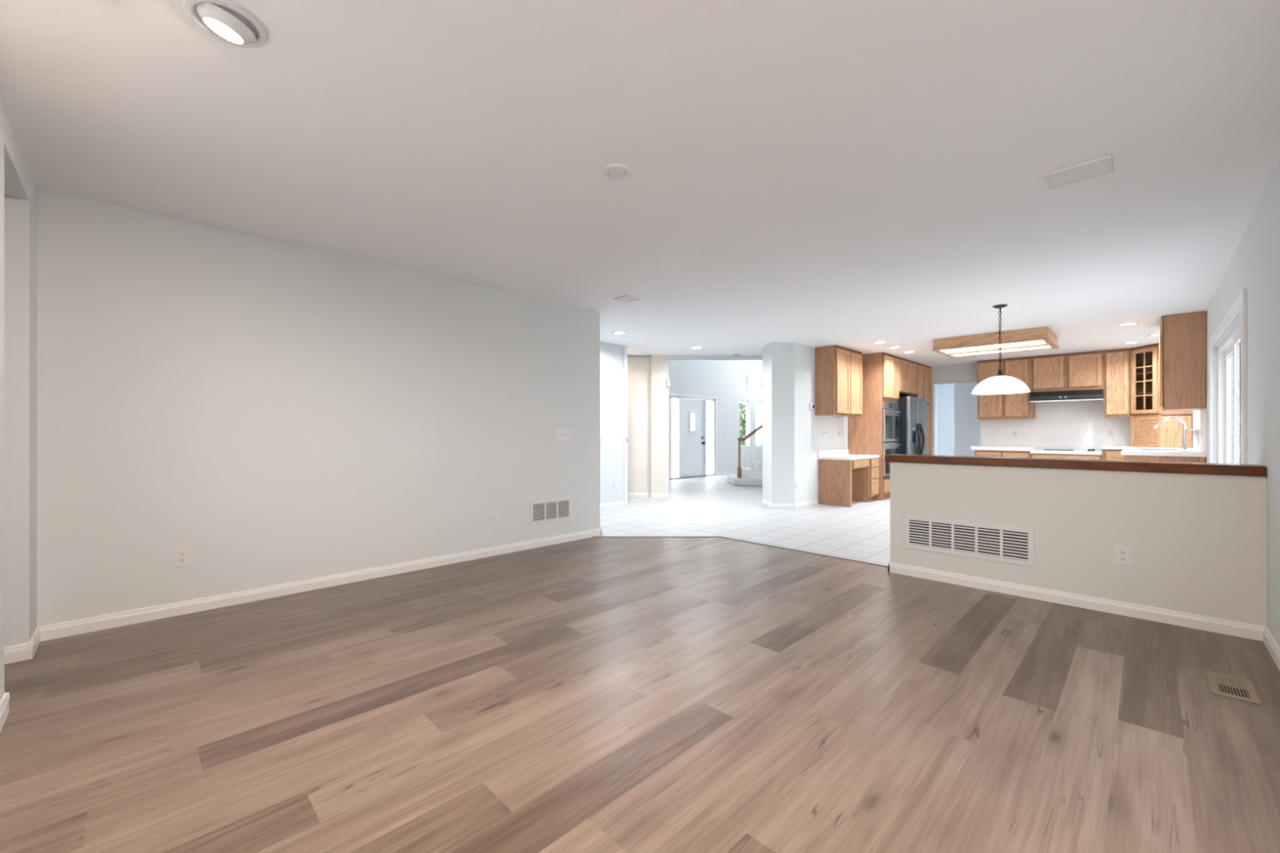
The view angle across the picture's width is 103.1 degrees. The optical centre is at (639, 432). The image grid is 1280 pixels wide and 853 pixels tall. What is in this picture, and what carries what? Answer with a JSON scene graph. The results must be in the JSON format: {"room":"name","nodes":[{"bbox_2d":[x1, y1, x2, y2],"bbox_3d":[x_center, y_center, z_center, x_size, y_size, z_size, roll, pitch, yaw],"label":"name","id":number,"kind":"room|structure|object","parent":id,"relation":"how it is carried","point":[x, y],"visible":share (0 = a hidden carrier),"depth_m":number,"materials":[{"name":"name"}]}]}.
{"room":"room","nodes":[
{"label":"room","id":0,"kind":"room"},
{"bbox_2d":[0,93,36,701],"bbox_3d":[-1.734,-0.100,1.108,5.220,2.600,0.115,0,0,45],"label":"wall","id":1,"kind":"structure","parent":0,"point":[18,188],"depth_m":2.66,"materials":[{"name":"paint"}]},
{"bbox_2d":[0,626,39,732],"bbox_3d":[-2.171,1.157,0.671,4.980,0.086,1.378,0,0,45],"label":"baseboard","id":2,"kind":"structure","parent":1,"relation":"attached to","point":[15,653],"depth_m":2.65,"materials":[{"name":"paint"}]},
{"bbox_2d":[36,187,599,626],"bbox_3d":[-2.042,-0.100,4.407,0.120,2.600,4.345,0,0,45],"label":"wall","id":3,"kind":"structure","parent":0,"point":[278,412],"depth_m":3.66,"materials":[{"name":"paint"}]},
{"bbox_2d":[173,546,191,567],"bbox_3d":[-3.013,0.820,3.345,0.010,0.125,0.082,0,0,45],"label":"wall outlet","id":4,"kind":"object","parent":3,"relation":"attached to","point":[182,555],"visible":1,"depth_m":3.34,"materials":[{"name":"white plastic"}]},
{"bbox_2d":[178,557,186,562],"bbox_3d":[-3.010,0.841,3.343,0.003,0.030,0.034,0,0,45],"label":"receptacle","id":5,"kind":"object","parent":4,"relation":"attached to","point":[180,559],"depth_m":3.34,"materials":[{"name":"white plastic"}]},
{"bbox_2d":[178,551,186,555],"bbox_3d":[-3.010,0.799,3.343,0.003,0.030,0.034,0,0,45],"label":"receptacle","id":6,"kind":"object","parent":4,"relation":"attached to","point":[180,553],"depth_m":3.34,"materials":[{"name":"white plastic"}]},
{"bbox_2d":[37,528,601,641],"bbox_3d":[-1.992,1.157,4.448,0.133,0.086,4.243,0,0,45],"label":"baseboard","id":7,"kind":"structure","parent":3,"relation":"attached to","point":[53,631],"depth_m":3.69,"materials":[{"name":"paint"}]},
{"bbox_2d":[490,511,498,524],"bbox_3d":[-1.414,0.838,4.943,0.010,0.125,0.082,0,0,45],"label":"wall outlet","id":8,"kind":"object","parent":3,"relation":"attached to","point":[494,515],"visible":1,"depth_m":4.94,"materials":[{"name":"white plastic"}]},
{"bbox_2d":[529,497,571,525],"bbox_3d":[-0.945,0.840,5.413,0.008,0.250,0.533,0,0,45],"label":"air vent","id":9,"kind":"object","parent":3,"relation":"in","point":[553,510],"visible":1,"depth_m":5.40,"materials":[{"name":"white metal"}]},
{"bbox_2d":[554,428,570,440],"bbox_3d":[-0.845,0.028,5.506,0.018,0.125,0.206,0,0,45],"label":"light switch","id":10,"kind":"object","parent":3,"relation":"attached to","point":[560,434],"visible":1,"depth_m":5.50,"materials":[{"name":"white plastic"}]},
{"bbox_2d":[600,342,623,503],"bbox_3d":[-1.414,-0.100,7.169,1.501,2.600,4.249,0,0,20],"label":"wall","id":11,"kind":"structure","parent":0,"point":[611,355],"depth_m":8.04,"materials":[{"name":"paint"}]},
{"bbox_2d":[600,431,604,439],"bbox_3d":[-0.588,0.060,7.885,0.018,0.125,0.120,0,0,45],"label":"light switch","id":12,"kind":"object","parent":11,"relation":"attached to","point":[602,433],"visible":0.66,"depth_m":7.89,"materials":[{"name":"white plastic"}]},
{"bbox_2d":[613,480,617,488],"bbox_3d":[-0.393,0.840,8.086,0.010,0.125,0.082,0,0,45],"label":"wall outlet","id":13,"kind":"object","parent":11,"relation":"attached to","point":[615,482],"visible":1,"depth_m":8.08,"materials":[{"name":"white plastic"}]},
{"bbox_2d":[623,345,627,506],"bbox_3d":[-0.231,-0.100,8.242,0.018,2.600,0.070,0,0,45],"label":"trim","id":14,"kind":"structure","parent":11,"relation":"attached to","point":[625,348],"depth_m":8.23,"materials":[{"name":"paint"}]},
{"bbox_2d":[600,492,668,509],"bbox_3d":[-1.447,1.157,8.117,1.551,0.086,4.433,0,0,45],"label":"baseboard","id":15,"kind":"structure","parent":11,"relation":"attached to","point":[620,504],"depth_m":9.27,"materials":[{"name":"paint"}]},
{"bbox_2d":[0,0,1279,366],"bbox_3d":[2.210,-1.460,7.230,8.300,0.120,16.850,0,0,45],"label":"ceiling","id":16,"kind":"structure","parent":0,"point":[854,175],"depth_m":2.50,"materials":[{"name":"paint"}]},
{"bbox_2d":[181,0,268,48],"bbox_3d":[-1.405,-1.383,1.728,0.230,0.072,0.230,0,0,45],"label":"recessed light","id":17,"kind":"object","parent":16,"relation":"in","point":[218,23],"visible":1,"depth_m":1.70,"materials":[{"name":"white plastic"}]},
{"bbox_2d":[603,164,630,179],"bbox_3d":[-0.124,-1.393,2.727,0.146,0.014,0.146,0,0,45],"label":"ceiling disc","id":18,"kind":"object","parent":16,"relation":"attached to","point":[615,171],"visible":1,"depth_m":2.71,"materials":[{"name":"white plastic"}]},
{"bbox_2d":[612,331,626,334],"bbox_3d":[-0.290,-1.396,7.163,0.210,0.008,0.210,0,0,45],"label":"recessed light","id":19,"kind":"object","parent":16,"relation":"in","point":[614,332],"visible":1,"depth_m":7.14,"materials":[{"name":"white plastic"}]},
{"bbox_2d":[613,294,641,302],"bbox_3d":[-0.131,-1.393,5.321,0.210,0.014,0.200,0,0,45],"label":"ceiling vent","id":20,"kind":"object","parent":16,"relation":"in","point":[626,299],"visible":1,"depth_m":5.31,"materials":[{"name":"white plastic"}]},
{"bbox_2d":[690,346,703,348],"bbox_3d":[0.941,-1.396,8.393,0.210,0.008,0.210,0,0,45],"label":"recessed light","id":21,"kind":"object","parent":16,"relation":"in","point":[694,347],"visible":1,"depth_m":8.37,"materials":[{"name":"white"}]},
{"bbox_2d":[872,341,887,343],"bbox_3d":[3.733,-1.396,7.905,0.210,0.008,0.210,0,0,45],"label":"recessed light","id":22,"kind":"object","parent":16,"relation":"in","point":[875,342],"visible":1,"depth_m":7.91,"materials":[{"name":"white"}]},
{"bbox_2d":[887,346,902,348],"bbox_3d":[4.193,-1.396,8.365,0.210,0.008,0.210,0,0,45],"label":"recessed light","id":23,"kind":"object","parent":16,"relation":"in","point":[891,347],"visible":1,"depth_m":8.37,"materials":[{"name":"white"}]},
{"bbox_2d":[902,351,915,353],"bbox_3d":[4.688,-1.396,8.860,0.210,0.008,0.210,0,0,45],"label":"recessed light","id":24,"kind":"object","parent":16,"relation":"in","point":[904,352],"visible":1,"depth_m":8.86,"materials":[{"name":"white"}]},
{"bbox_2d":[931,326,1058,358],"bbox_3d":[5.286,-1.310,7.577,1.390,0.181,1.100,0,0,45],"label":"box light","id":25,"kind":"object","parent":16,"relation":"attached to","point":[1042,338],"visible":0.99,"depth_m":7.31,"materials":[{"name":"brown wood"}]},
{"bbox_2d":[940,340,1045,352],"bbox_3d":[5.098,-1.246,7.389,1.240,0.006,0.420,0,0,45],"label":"diffuser","id":26,"kind":"object","parent":25,"relation":"attached to","point":[1034,343],"depth_m":7.38,"materials":[{"name":"white plastic"}]},
{"bbox_2d":[952,345,1050,356],"bbox_3d":[5.473,-1.246,7.764,1.240,0.006,0.420,0,0,45],"label":"diffuser","id":27,"kind":"object","parent":25,"relation":"attached to","point":[1047,347],"depth_m":7.81,"materials":[{"name":"white plastic"}]},
{"bbox_2d":[971,304,1030,394],"bbox_3d":[3.989,-0.917,5.628,0.528,0.965,0.528,0,0,45],"label":"pendant lamp","id":28,"kind":"object","parent":16,"relation":"hanging from","point":[1000,384],"visible":1,"depth_m":5.53,"materials":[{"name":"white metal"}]},
{"bbox_2d":[1043,155,1113,189],"bbox_3d":[2.358,-1.393,2.733,0.270,0.014,0.220,0,0,45],"label":"ceiling vent","id":29,"kind":"object","parent":16,"relation":"in","point":[1103,166],"visible":1,"depth_m":2.72,"materials":[{"name":"white plastic"}]},
{"bbox_2d":[1117,321,1139,325],"bbox_3d":[6.307,-1.396,6.562,0.210,0.008,0.210,0,0,45],"label":"recessed light","id":30,"kind":"object","parent":16,"relation":"in","point":[1134,322],"visible":1,"depth_m":6.54,"materials":[{"name":"white"}]},
{"bbox_2d":[1122,341,1141,343],"bbox_3d":[7.679,-1.396,7.934,0.210,0.008,0.210,0,0,45],"label":"recessed light","id":31,"kind":"object","parent":16,"relation":"in","point":[1131,342],"visible":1,"depth_m":7.91,"materials":[{"name":"white"}]},
{"bbox_2d":[1147,333,1159,336],"bbox_3d":[7.439,-1.396,7.297,0.210,0.008,0.210,0,0,45],"label":"recessed light","id":32,"kind":"object","parent":16,"relation":"in","point":[1153,335],"visible":0.61,"depth_m":7.31,"materials":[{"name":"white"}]},
{"bbox_2d":[0,537,1279,852],"bbox_3d":[-0.361,1.200,2.524,5.040,0.001,6.460,0,0,45],"label":"floor","id":33,"kind":"structure","parent":0,"point":[592,695],"depth_m":2.09,"materials":[{"name":"brown wood"}]},
{"bbox_2d":[591,536,888,567],"bbox_3d":[0.983,1.197,5.434,3.112,0.006,0.665,0,0,25],"label":"trim","id":34,"kind":"structure","parent":33,"relation":"on","point":[592,536],"depth_m":5.35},
{"bbox_2d":[1206,670,1261,704],"bbox_3d":[2.788,1.197,2.392,0.146,0.006,0.305,0,0,45],"label":"floor vent","id":35,"kind":"object","parent":33,"relation":"in","point":[1228,686],"visible":1,"depth_m":2.38,"materials":[{"name":"beige metal"}]},
{"bbox_2d":[627,355,762,493],"bbox_3d":[0.925,-1.400,9.350,5.650,5.200,0.140,0,0,0],"label":"wall","id":36,"kind":"structure","parent":0,"point":[647,375],"depth_m":9.36,"materials":[{"name":"beige paint"}]},
{"bbox_2d":[666,377,670,386],"bbox_3d":[0.520,-0.900,9.252,0.060,0.160,0.020,0,0,0],"label":"door chime","id":37,"kind":"object","parent":36,"relation":"attached to","point":[668,379],"visible":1,"depth_m":9.24,"materials":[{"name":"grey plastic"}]},
{"bbox_2d":[668,360,762,471],"bbox_3d":[0.912,-1.400,13.018,0.120,5.200,10.500,0,0,45],"label":"wall","id":38,"kind":"structure","parent":0,"point":[728,402],"depth_m":14.50,"materials":[{"name":"paint"}]},
{"bbox_2d":[668,392,717,479],"bbox_3d":[1.393,0.105,13.470,0.140,2.190,2.040,0,0,45],"label":"door","id":39,"kind":"structure","parent":38,"relation":"in","point":[691,409],"depth_m":13.46,"materials":[{"name":"paint"}]},
{"bbox_2d":[670,474,715,479],"bbox_3d":[1.379,1.190,13.485,0.140,0.020,1.900,0,0,45],"label":"trim","id":40,"kind":"structure","parent":38,"relation":"attached to","point":[714,474],"depth_m":13.40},
{"bbox_2d":[717,468,755,475],"bbox_3d":[0.924,1.157,12.935,0.013,0.086,10.400,0,0,45],"label":"baseboard","id":41,"kind":"structure","parent":38,"relation":"attached to","point":[733,471],"depth_m":14.50,"materials":[{"name":"paint"}]},
{"bbox_2d":[739,376,746,391],"bbox_3d":[3.044,-1.440,15.171,0.050,0.440,0.440,0,0,45],"label":"window","id":42,"kind":"structure","parent":38,"relation":"in","point":[741,377],"depth_m":15.22,"materials":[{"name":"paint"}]},
{"bbox_2d":[739,400,748,446],"bbox_3d":[3.072,-0.255,15.199,0.050,1.370,0.520,0,0,45],"label":"window","id":43,"kind":"structure","parent":38,"relation":"in","point":[747,402],"depth_m":15.36,"materials":[{"name":"paint"}]},
{"bbox_2d":[755,377,762,392],"bbox_3d":[3.652,-1.440,15.779,0.050,0.440,0.440,0,0,45],"label":"window","id":44,"kind":"structure","parent":38,"relation":"in","point":[760,380],"depth_m":15.88,"materials":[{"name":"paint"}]},
{"bbox_2d":[755,401,762,445],"bbox_3d":[3.680,-0.255,15.807,0.050,1.370,0.520,0,0,45],"label":"window","id":45,"kind":"structure","parent":38,"relation":"in","point":[756,402],"depth_m":15.97,"materials":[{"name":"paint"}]},
{"bbox_2d":[599,473,889,565],"bbox_3d":[3.394,1.260,9.051,9.200,0.120,12.600,0,0,45],"label":"floor tile","id":46,"kind":"structure","parent":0,"point":[708,505],"depth_m":6.91,"materials":[{"name":"white tile"}]},
{"bbox_2d":[727,424,762,485],"bbox_3d":[3.333,-0.099,11.819,2.449,2.598,0.972,0,0,0],"label":"staircase","id":47,"kind":"structure","parent":46,"relation":"on","point":[744,476],"depth_m":11.39,"materials":[{"name":"carpet"}]},
{"bbox_2d":[817,448,879,506],"bbox_3d":[3.591,0.752,8.703,0.566,0.895,1.206,0,0,45],"label":"desk","id":48,"kind":"object","parent":46,"relation":"on","point":[845,477],"visible":1,"depth_m":8.44,"materials":[{"name":"brown wood"}]},
{"bbox_2d":[848,352,899,500],"bbox_3d":[4.329,-0.098,9.393,0.630,2.596,0.814,0,0,45],"label":"tall cabinet","id":49,"kind":"object","parent":46,"relation":"on","point":[880,371],"visible":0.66,"depth_m":9.07,"materials":[{"name":"brown wood"}]},
{"bbox_2d":[882,401,902,478],"bbox_3d":[4.367,0.135,9.358,0.638,1.354,0.750,0,0,45],"label":"double oven","id":50,"kind":"object","parent":49,"relation":"in","point":[891,414],"visible":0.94,"depth_m":9.07,"materials":[{"name":"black metal"}]},
{"bbox_2d":[897,395,926,454],"bbox_3d":[5.086,0.258,9.972,0.851,1.844,0.985,0,0,45],"label":"refrigerator","id":51,"kind":"object","parent":46,"relation":"on","point":[913,418],"visible":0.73,"depth_m":9.50,"materials":[{"name":"metal"}]},
{"bbox_2d":[899,363,931,454],"bbox_3d":[5.700,-0.098,10.765,0.630,2.596,0.913,0,0,45],"label":"pantry cabinet","id":52,"kind":"object","parent":46,"relation":"on","point":[924,372],"visible":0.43,"depth_m":10.67,"materials":[{"name":"brown wood"}]},
{"bbox_2d":[974,449,1031,457],"bbox_3d":[6.952,0.774,9.682,0.860,0.852,0.632,0,0,45],"label":"base cabinet","id":53,"kind":"object","parent":46,"relation":"on","point":[977,453],"visible":0.07,"depth_m":9.45,"materials":[{"name":"brown wood"}]},
{"bbox_2d":[970,445,1035,451],"bbox_3d":[6.931,0.311,9.705,0.917,0.072,0.648,0,0,45],"label":"countertop","id":54,"kind":"structure","parent":53,"relation":"on","point":[975,447],"depth_m":9.46,"materials":[{"name":"white stone"}]},
{"bbox_2d":[1030,453,1102,459],"bbox_3d":[7.594,0.792,9.040,0.955,0.815,0.632,0,0,45],"label":"base cabinet","id":55,"kind":"object","parent":46,"relation":"on","point":[1032,455],"visible":0.11,"depth_m":8.80,"materials":[{"name":"brown wood"}]},
{"bbox_2d":[1030,449,1102,455],"bbox_3d":[7.594,0.358,9.043,0.956,0.052,0.648,0,0,45],"label":"countertop","id":56,"kind":"structure","parent":55,"relation":"on","point":[1033,451],"depth_m":8.81,"materials":[{"name":"white stone"}]},
{"bbox_2d":[1041,448,1094,451],"bbox_3d":[7.596,0.314,9.021,0.705,0.036,0.500,0,0,45],"label":"cooktop","id":57,"kind":"object","parent":56,"relation":"in","point":[1057,450],"visible":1,"depth_m":8.93,"materials":[{"name":"black glass"}]},
{"bbox_2d":[1102,448,1125,460],"bbox_3d":[8.046,0.744,8.588,0.325,0.912,0.632,0,0,45],"label":"base cabinet","id":58,"kind":"object","parent":46,"relation":"on","point":[1111,455],"visible":0.09,"depth_m":8.39,"materials":[{"name":"brown wood"}]},
{"bbox_2d":[1102,445,1127,449],"bbox_3d":[8.041,0.265,8.596,0.305,0.043,0.648,0,0,45],"label":"countertop","id":59,"kind":"structure","parent":58,"relation":"on","point":[1109,447],"depth_m":8.38,"materials":[{"name":"white stone"}]},
{"bbox_2d":[1124,454,1205,462],"bbox_3d":[7.466,0.744,7.288,0.696,0.912,3.294,0,0,45],"label":"base cabinet","id":60,"kind":"object","parent":46,"relation":"on","point":[1140,458],"visible":0.1,"depth_m":6.11,"materials":[{"name":"brown wood"}]},
{"bbox_2d":[1120,446,1206,457],"bbox_3d":[7.457,0.265,7.288,0.718,0.043,3.323,0,0,45],"label":"countertop","id":61,"kind":"structure","parent":60,"relation":"on","point":[1129,451],"depth_m":6.26,"materials":[{"name":"white stone"}]},
{"bbox_2d":[1140,448,1179,450],"bbox_3d":[7.308,0.346,7.152,0.378,0.207,0.748,0,0,45],"label":"sink","id":62,"kind":"object","parent":61,"relation":"in","point":[1140,448],"visible":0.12,"depth_m":7.39,"materials":[{"name":"silver metal"}]},
{"bbox_2d":[1130,414,1191,448],"bbox_3d":[8.400,-0.013,8.209,0.680,0.512,0.688,0,0,45],"label":"appliance garage","id":63,"kind":"object","parent":61,"relation":"on","point":[1170,432],"visible":0.94,"depth_m":7.98,"materials":[{"name":"brown wood"}]},
{"bbox_2d":[1152,417,1187,449],"bbox_3d":[7.354,0.016,7.048,0.345,0.454,0.100,0,0,45],"label":"faucet","id":64,"kind":"object","parent":61,"relation":"on","point":[1184,443],"visible":0.92,"depth_m":6.96,"materials":[{"name":"silver metal"}]},
{"bbox_2d":[762,342,937,503],"bbox_3d":[4.837,-0.100,10.833,0.680,2.600,8.040,0,0,45],"label":"wall","id":65,"kind":"structure","parent":0,"point":[793,437],"depth_m":8.06,"materials":[{"name":"paint"}]},
{"bbox_2d":[761,498,818,509],"bbox_3d":[2.511,1.157,8.224,0.936,0.086,0.617,0,0,0],"label":"baseboard","id":66,"kind":"object","parent":65,"relation":"attached to","point":[797,505],"visible":1,"depth_m":7.98,"materials":[{"name":"paint"}]},
{"bbox_2d":[795,481,799,489],"bbox_3d":[2.478,0.840,7.987,0.010,0.125,0.082,0,0,45],"label":"wall outlet","id":67,"kind":"object","parent":65,"relation":"attached to","point":[797,482],"visible":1,"depth_m":7.97,"materials":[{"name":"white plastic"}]},
{"bbox_2d":[808,403,814,409],"bbox_3d":[2.810,-0.420,8.305,0.029,0.100,0.140,0,0,45],"label":"thermostat","id":68,"kind":"object","parent":65,"relation":"attached to","point":[811,406],"visible":1,"depth_m":8.28,"materials":[{"name":"white plastic"}]},
{"bbox_2d":[822,429,826,436],"bbox_3d":[3.160,0.010,8.663,0.018,0.125,0.120,0,0,45],"label":"light switch","id":69,"kind":"object","parent":65,"relation":"attached to","point":[824,431],"visible":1,"depth_m":8.66,"materials":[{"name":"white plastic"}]},
{"bbox_2d":[814,345,862,416],"bbox_3d":[3.402,-0.837,8.654,0.365,1.118,1.078,0,0,45],"label":"upper cabinet","id":70,"kind":"object","parent":65,"relation":"attached to","point":[837,369],"visible":1,"depth_m":8.36,"materials":[{"name":"brown wood"}]},
{"bbox_2d":[838,429,841,435],"bbox_3d":[3.577,0.010,9.080,0.018,0.125,0.120,0,0,45],"label":"light switch","id":71,"kind":"object","parent":65,"relation":"attached to","point":[839,430],"visible":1,"depth_m":9.08,"materials":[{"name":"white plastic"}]},
{"bbox_2d":[897,357,917,395],"bbox_3d":[4.995,-1.068,10.059,0.630,0.656,1.068,0,0,45],"label":"upper cabinet","id":72,"kind":"object","parent":65,"relation":"attached to","point":[908,369],"visible":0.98,"depth_m":9.82,"materials":[{"name":"brown wood"}]},
{"bbox_2d":[937,382,980,456],"bbox_3d":[8.708,-0.100,11.126,4.380,2.600,2.150,0,0,45],"label":"wall","id":73,"kind":"structure","parent":0,"point":[958,426],"depth_m":11.28,"materials":[{"name":"paint"}]},
{"bbox_2d":[930,363,1130,454],"bbox_3d":[7.386,-0.100,9.805,4.380,2.600,0.129,0,0,45],"label":"wall","id":74,"kind":"structure","parent":0,"point":[1079,424],"depth_m":9.46,"materials":[{"name":"paint"}]},
{"bbox_2d":[977,356,1035,419],"bbox_3d":[7.043,-0.826,9.791,0.863,1.141,0.365,0,0,45],"label":"upper cabinet","id":75,"kind":"object","parent":74,"relation":"attached to","point":[1011,406],"visible":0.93,"depth_m":9.62,"materials":[{"name":"brown wood"}]},
{"bbox_2d":[1012,431,1017,437],"bbox_3d":[7.259,0.040,9.833,0.082,0.125,0.010,0,0,45],"label":"wall outlet","id":76,"kind":"object","parent":74,"relation":"attached to","point":[1015,433],"visible":1,"depth_m":9.83,"materials":[{"name":"white plastic"}]},
{"bbox_2d":[1029,389,1103,403],"bbox_3d":[7.632,-0.637,9.088,0.996,0.185,0.514,0,0,45],"label":"range hood","id":77,"kind":"object","parent":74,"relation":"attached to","point":[1090,395],"visible":0.89,"depth_m":8.93,"materials":[{"name":"black metal"}]},
{"bbox_2d":[1031,350,1103,392],"bbox_3d":[7.693,-1.065,9.142,0.983,0.661,0.365,0,0,45],"label":"upper cabinet","id":78,"kind":"object","parent":74,"relation":"attached to","point":[1084,371],"visible":1,"depth_m":9.02,"materials":[{"name":"brown wood"}]},
{"bbox_2d":[1106,429,1113,436],"bbox_3d":[8.217,0.020,8.875,0.082,0.125,0.010,0,0,45],"label":"wall outlet","id":79,"kind":"object","parent":74,"relation":"attached to","point":[1109,432],"visible":1,"depth_m":8.87,"materials":[{"name":"white plastic"}]},
{"bbox_2d":[1103,348,1130,417],"bbox_3d":[8.154,-0.826,8.680,0.333,1.141,0.365,0,0,45],"label":"upper cabinet","id":80,"kind":"object","parent":74,"relation":"attached to","point":[1117,362],"visible":0.98,"depth_m":8.56,"materials":[{"name":"brown wood"}]},
{"bbox_2d":[889,462,1266,626],"bbox_3d":[2.922,0.728,3.689,2.045,0.945,0.150,0,0,45],"label":"wall","id":81,"kind":"structure","parent":0,"point":[1197,542],"depth_m":3.37,"materials":[{"name":"paint"}]},
{"bbox_2d":[904,515,1034,567],"bbox_3d":[2.533,0.834,3.967,0.868,0.276,0.008,0,0,45],"label":"air vent","id":82,"kind":"object","parent":81,"relation":"in","point":[991,542],"visible":1,"depth_m":3.93,"materials":[{"name":"white metal"}]},
{"bbox_2d":[884,453,1266,476],"bbox_3d":[2.930,0.225,3.724,2.078,0.060,0.270,0,0,45],"label":"countertop","id":83,"kind":"structure","parent":81,"relation":"on","point":[1214,468],"depth_m":3.44,"materials":[{"name":"brown wood"}]},
{"bbox_2d":[888,561,1266,641],"bbox_3d":[2.913,1.157,3.689,2.058,0.086,0.163,0,0,45],"label":"baseboard","id":84,"kind":"structure","parent":81,"relation":"attached to","point":[1251,631],"depth_m":3.42,"materials":[{"name":"paint"}]},
{"bbox_2d":[1114,545,1131,565],"bbox_3d":[3.167,0.809,3.332,0.082,0.125,0.010,0,0,45],"label":"wall outlet","id":85,"kind":"object","parent":81,"relation":"attached to","point":[1122,554],"visible":1,"depth_m":3.33,"materials":[{"name":"white plastic"}]},
{"bbox_2d":[1119,555,1126,561],"bbox_3d":[3.165,0.830,3.330,0.003,0.030,0.034,0,0,-45],"label":"receptacle","id":86,"kind":"object","parent":85,"relation":"attached to","point":[1122,558],"depth_m":3.33,"materials":[{"name":"white plastic"}]},
{"bbox_2d":[1119,549,1126,555],"bbox_3d":[3.165,0.788,3.330,0.003,0.030,0.034,0,0,-45],"label":"receptacle","id":87,"kind":"object","parent":85,"relation":"attached to","point":[1122,552],"depth_m":3.33,"materials":[{"name":"white plastic"}]},
{"bbox_2d":[1231,355,1233,463],"bbox_3d":[15.160,-0.700,8.867,7.100,4.400,0.020,0,0,45],"label":"wall","id":88,"kind":"structure","parent":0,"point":[1232,357],"depth_m":11.09,"materials":[{"name":"white paint"}]},
{"bbox_2d":[1191,160,1279,648],"bbox_3d":[5.541,-0.100,4.783,0.129,2.600,15.600,0,0,45],"label":"wall","id":89,"kind":"structure","parent":0,"point":[1254,266],"depth_m":3.01,"materials":[{"name":"paint"}]},
{"bbox_2d":[1130,343,1191,416],"bbox_3d":[8.400,-0.833,8.209,0.680,1.126,0.688,0,0,45],"label":"upper cabinet","id":90,"kind":"object","parent":89,"relation":"attached to","point":[1144,360],"visible":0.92,"depth_m":8.36,"materials":[{"name":"brown wood"}]},
{"bbox_2d":[1159,311,1205,411],"bbox_3d":[6.709,-0.836,6.302,0.372,1.121,0.848,0,0,45],"label":"upper cabinet","id":91,"kind":"object","parent":89,"relation":"attached to","point":[1182,337],"visible":1,"depth_m":6.00,"materials":[{"name":"brown wood"}]},
{"bbox_2d":[1190,410,1199,431],"bbox_3d":[7.732,-0.460,7.011,0.140,0.880,1.350,0,0,45],"label":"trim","id":92,"kind":"structure","parent":89,"relation":"in","point":[1199,411],"depth_m":7.40,"materials":[{"name":"paint"}]},
{"bbox_2d":[1209,288,1247,463],"bbox_3d":[5.121,0.107,4.375,0.135,2.185,2.630,0,0,45],"label":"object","id":93,"kind":"structure","parent":89,"relation":"in","point":[1235,344],"depth_m":4.36,"materials":[{"name":"paint"}]},
{"bbox_2d":[1262,626,1279,671],"bbox_3d":[2.115,1.157,1.445,0.013,0.086,5.805,0,0,45],"label":"baseboard","id":94,"kind":"structure","parent":89,"relation":"attached to","point":[1273,649],"depth_m":2.72,"materials":[{"name":"paint"}]},
{"label":"outside","id":95,"kind":"structure","parent":0,"visible":0},
{"bbox_2d":[671,441,761,477],"bbox_3d":[0.000,1.600,0.000,120.000,0.200,120.000,0,0,45],"label":"ground","id":96,"kind":"structure","parent":95,"point":[673,443],"depth_m":29.05,"materials":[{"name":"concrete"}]},
{"bbox_2d":[739,401,746,445],"bbox_3d":[3.533,0.197,18.259,1.189,2.615,1.200,0,0,45],"label":"tree","id":97,"kind":"object","parent":96,"relation":"on","point":[742,407],"visible":0.25,"depth_m":17.89,"materials":[{"name":"green plant"}]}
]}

